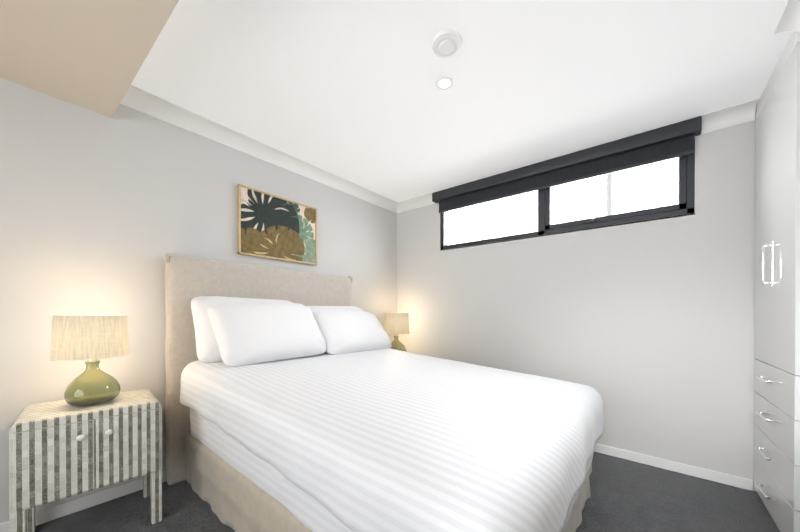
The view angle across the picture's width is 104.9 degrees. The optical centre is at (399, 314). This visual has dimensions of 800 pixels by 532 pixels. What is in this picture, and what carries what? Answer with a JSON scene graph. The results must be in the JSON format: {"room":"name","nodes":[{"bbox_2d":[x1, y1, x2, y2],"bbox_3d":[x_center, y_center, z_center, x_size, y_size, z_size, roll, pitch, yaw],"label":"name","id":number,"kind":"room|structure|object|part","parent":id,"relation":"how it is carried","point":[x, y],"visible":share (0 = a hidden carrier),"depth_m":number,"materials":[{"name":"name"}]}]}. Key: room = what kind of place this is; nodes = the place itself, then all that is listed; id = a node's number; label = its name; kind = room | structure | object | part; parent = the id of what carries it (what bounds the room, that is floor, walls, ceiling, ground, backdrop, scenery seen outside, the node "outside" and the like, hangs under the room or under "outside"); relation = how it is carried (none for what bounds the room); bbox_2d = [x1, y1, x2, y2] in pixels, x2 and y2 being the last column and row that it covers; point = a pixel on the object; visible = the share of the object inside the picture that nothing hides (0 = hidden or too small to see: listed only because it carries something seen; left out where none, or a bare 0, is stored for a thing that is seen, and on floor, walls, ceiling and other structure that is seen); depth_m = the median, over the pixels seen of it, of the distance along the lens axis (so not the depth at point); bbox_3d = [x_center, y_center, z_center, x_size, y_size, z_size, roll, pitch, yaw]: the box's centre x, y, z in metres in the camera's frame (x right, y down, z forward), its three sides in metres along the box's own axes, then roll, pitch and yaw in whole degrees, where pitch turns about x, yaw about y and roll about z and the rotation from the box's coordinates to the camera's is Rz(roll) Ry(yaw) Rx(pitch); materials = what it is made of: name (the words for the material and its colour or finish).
{"room":"bedroom","nodes":[
{"label":"bedroom","id":0,"kind":"room"},
{"bbox_2d":[0,0,178,117],"bbox_3d":[-1.213,-1.219,0.017,2.940,0.220,2.325,0,0,39],"label":"ceiling","id":1,"kind":"structure","parent":0,"point":[91,55],"depth_m":1.29,"materials":[{"name":"beige paint"}]},
{"bbox_2d":[0,77,396,522],"bbox_3d":[-1.601,-0.126,1.943,0.100,2.426,5.000,0,0,39],"label":"wall","id":2,"kind":"structure","parent":0,"point":[100,214],"depth_m":1.80,"materials":[{"name":"grey paint"}]},
{"bbox_2d":[0,471,165,531],"bbox_3d":[-1.557,1.041,1.912,0.015,0.093,4.800,0,0,39],"label":"baseboard","id":3,"kind":"structure","parent":2,"relation":"attached to","point":[67,508],"depth_m":1.69,"materials":[{"name":"white paint"}]},
{"bbox_2d":[120,85,399,212],"bbox_3d":[-0.818,-1.279,2.741,0.090,0.103,2.565,0,0,39],"label":"crown molding","id":4,"kind":"structure","parent":2,"relation":"attached to","point":[144,102],"depth_m":2.29,"materials":[{"name":"white paint"}]},
{"bbox_2d":[237,184,316,264],"bbox_3d":[-0.993,-0.713,2.573,0.028,0.526,0.694,0,0,39],"label":"picture","id":5,"kind":"object","parent":2,"relation":"attached to","point":[272,226],"visible":1,"depth_m":2.52,"materials":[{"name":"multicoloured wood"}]},
{"bbox_2d":[35,452,779,531],"bbox_3d":[-0.172,1.131,0.774,3.800,0.129,5.000,0,0,39],"label":"floor","id":6,"kind":"structure","parent":0,"point":[629,496],"depth_m":1.72,"materials":[{"name":"carpet"}]},
{"bbox_2d":[9,389,161,531],"bbox_3d":[-1.525,0.762,1.534,0.401,0.635,0.495,0,0,44],"label":"nightstand","id":7,"kind":"object","parent":6,"relation":"on","point":[60,449],"visible":1,"depth_m":1.40,"materials":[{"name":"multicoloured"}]},
{"bbox_2d":[50,315,128,406],"bbox_3d":[-1.540,0.225,1.539,0.224,0.441,0.280,0,0,36],"label":"lamp","id":8,"kind":"object","parent":7,"relation":"on","point":[91,339],"visible":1,"depth_m":1.47,"materials":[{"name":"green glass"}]},
{"bbox_3d":[-1.540,0.110,1.538,0.224,0.210,0.280,0,0,36],"label":"lamp shade","id":9,"kind":"part","parent":8,"relation":"part of","materials":[{"name":"fabric"}]},
{"bbox_3d":[-1.393,0.551,1.403,0.031,0.028,0.118,0,0,44],"label":"knob","id":10,"kind":"part","parent":7,"relation":"part of","materials":[{"name":"beige ceramic"}]},
{"bbox_2d":[164,253,603,531],"bbox_3d":[-0.124,0.359,1.901,2.202,1.474,1.675,0,0,39],"label":"bed","id":11,"kind":"object","parent":6,"relation":"on","point":[298,401],"visible":1,"depth_m":1.38,"materials":[{"name":"fabric"}]},
{"bbox_2d":[191,296,292,362],"bbox_3d":[-1.033,0.098,2.175,0.289,0.434,0.741,0,0,39],"label":"pillow","id":12,"kind":"object","parent":11,"relation":"on","point":[207,312],"depth_m":1.93,"materials":[{"name":"white fabric"}]},
{"bbox_3d":[-0.989,0.350,2.514,0.088,1.460,1.525,0,0,39],"label":"headboard","id":13,"kind":"part","parent":11,"relation":"part of","materials":[{"name":"fabric"}]},
{"bbox_2d":[207,302,325,365],"bbox_3d":[-0.878,0.119,2.125,0.341,0.405,0.744,0,0,39],"label":"pillow","id":14,"kind":"object","parent":11,"relation":"on","point":[238,333],"depth_m":1.97,"materials":[{"name":"white fabric"}]},
{"bbox_2d":[307,306,362,311],"bbox_3d":[-0.553,0.127,2.780,0.312,0.409,0.741,0,0,39],"label":"pillow","id":15,"kind":"object","parent":11,"relation":"on","point":[312,308],"depth_m":2.72,"materials":[{"name":"white fabric"}]},
{"bbox_2d":[312,310,391,354],"bbox_3d":[-0.412,0.153,2.694,0.361,0.376,0.741,0,0,39],"label":"pillow","id":16,"kind":"object","parent":11,"relation":"on","point":[344,332],"depth_m":2.54,"materials":[{"name":"white fabric"}]},
{"bbox_3d":[-0.113,0.588,1.914,2.010,0.381,1.510,0,0,39],"label":"mattress","id":17,"kind":"part","parent":11,"relation":"part of","materials":[{"name":"white fabric"}]},
{"bbox_2d":[180,348,603,531],"bbox_3d":[-0.077,0.586,1.885,2.108,0.586,1.642,0,0,39],"label":"duvet","id":18,"kind":"object","parent":11,"relation":"on","point":[346,439],"depth_m":1.17,"materials":[{"name":"white fabric"}]},
{"bbox_2d":[753,31,799,531],"bbox_3d":[2.194,-0.092,1.462,0.625,2.405,0.716,0,0,39],"label":"wardrobe","id":19,"kind":"object","parent":6,"relation":"on","point":[776,470],"visible":1,"depth_m":1.54,"materials":[{"name":"white"}]},
{"bbox_3d":[-0.005,0.780,3.415,0.401,0.604,0.495,0,0,39],"label":"nightstand","id":20,"kind":"object","parent":6,"relation":"on","visible":0},
{"bbox_2d":[383,313,408,351],"bbox_3d":[-0.043,0.232,3.447,0.314,0.494,0.251,0,0,-31],"label":"lamp","id":21,"kind":"object","parent":20,"relation":"on","point":[395,324],"visible":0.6,"depth_m":3.35,"materials":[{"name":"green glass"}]},
{"bbox_3d":[-0.043,0.102,3.446,0.314,0.235,0.251,0,0,-31],"label":"lamp shade","id":22,"kind":"part","parent":21,"relation":"part of","materials":[{"name":"fabric"}]},
{"bbox_2d":[131,0,792,201],"bbox_3d":[-0.172,-1.349,0.763,3.800,0.129,5.000,0,0,39],"label":"ceiling","id":23,"kind":"structure","parent":0,"point":[348,90],"depth_m":1.68,"materials":[{"name":"white paint"}]},
{"bbox_2d":[435,76,452,89],"bbox_3d":[0.251,-1.305,1.737,0.100,0.009,0.100,0,0,39],"label":"recessed light","id":24,"kind":"object","parent":23,"relation":"in","point":[450,80],"depth_m":1.74,"materials":[{"name":"white"}]},
{"bbox_3d":[0.251,-1.306,1.737,0.061,0.005,0.061,0,0,39],"label":"recessed ceiling light lens","id":25,"kind":"part","parent":24,"relation":"part of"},
{"bbox_2d":[432,29,462,57],"bbox_3d":[0.227,-1.295,1.483,0.148,0.027,0.148,0,0,39],"label":"smoke detector","id":26,"kind":"object","parent":23,"relation":"attached to","point":[447,43],"visible":1,"depth_m":1.46,"materials":[{"name":"white plastic"}]},
{"bbox_2d":[774,0,799,33],"bbox_3d":[1.193,-1.253,0.700,0.090,0.100,1.784,0,0,39],"label":"crown molding","id":27,"kind":"structure","parent":23,"relation":"attached to","point":[789,20],"depth_m":1.34,"materials":[{"name":"white paint"}]},
{"bbox_2d":[397,110,755,490],"bbox_3d":[1.422,-0.105,2.629,3.700,2.423,0.100,0,0,39],"label":"wall","id":28,"kind":"structure","parent":0,"point":[644,329],"depth_m":2.29,"materials":[{"name":"grey paint"}]},
{"bbox_2d":[400,193,434,212],"bbox_3d":[0.187,-1.274,3.518,0.476,0.094,0.090,0,0,39],"label":"crown molding","id":29,"kind":"structure","parent":28,"relation":"attached to","point":[424,200],"depth_m":3.53,"materials":[{"name":"white paint"}]},
{"bbox_2d":[440,138,694,250],"bbox_3d":[1.243,-0.946,2.754,2.022,0.535,0.130,0,0,39],"label":"clerestory window","id":30,"kind":"structure","parent":28,"relation":"in","point":[686,186],"depth_m":2.44,"materials":[{"name":"grey"}]},
{"bbox_3d":[1.245,-0.952,2.756,1.980,0.482,0.006,0,0,39],"label":"glass","id":31,"kind":"part","parent":30,"relation":"part of","materials":[{"name":"clear glass"}]},
{"bbox_2d":[432,116,701,212],"bbox_3d":[1.183,-1.197,2.699,2.095,0.229,0.081,0,0,39],"label":"roller blind","id":32,"kind":"object","parent":30,"relation":"attached to","point":[671,141],"visible":1,"depth_m":2.46,"materials":[{"name":"grey fabric"}]},
{"bbox_2d":[594,443,752,490],"bbox_3d":[1.092,1.057,2.833,2.878,0.086,0.012,0,0,39],"label":"baseboard","id":33,"kind":"structure","parent":28,"relation":"attached to","point":[740,482],"depth_m":2.13,"materials":[{"name":"white paint"}]},
{"label":"outside","id":34,"kind":"structure","parent":0,"visible":0},
{"bbox_2d":[447,157,678,244],"bbox_3d":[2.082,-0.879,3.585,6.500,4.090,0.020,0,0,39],"label":"window glass","id":35,"kind":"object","parent":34,"point":[500,209],"depth_m":3.59,"materials":[{"name":"clear glass"}]}
]}

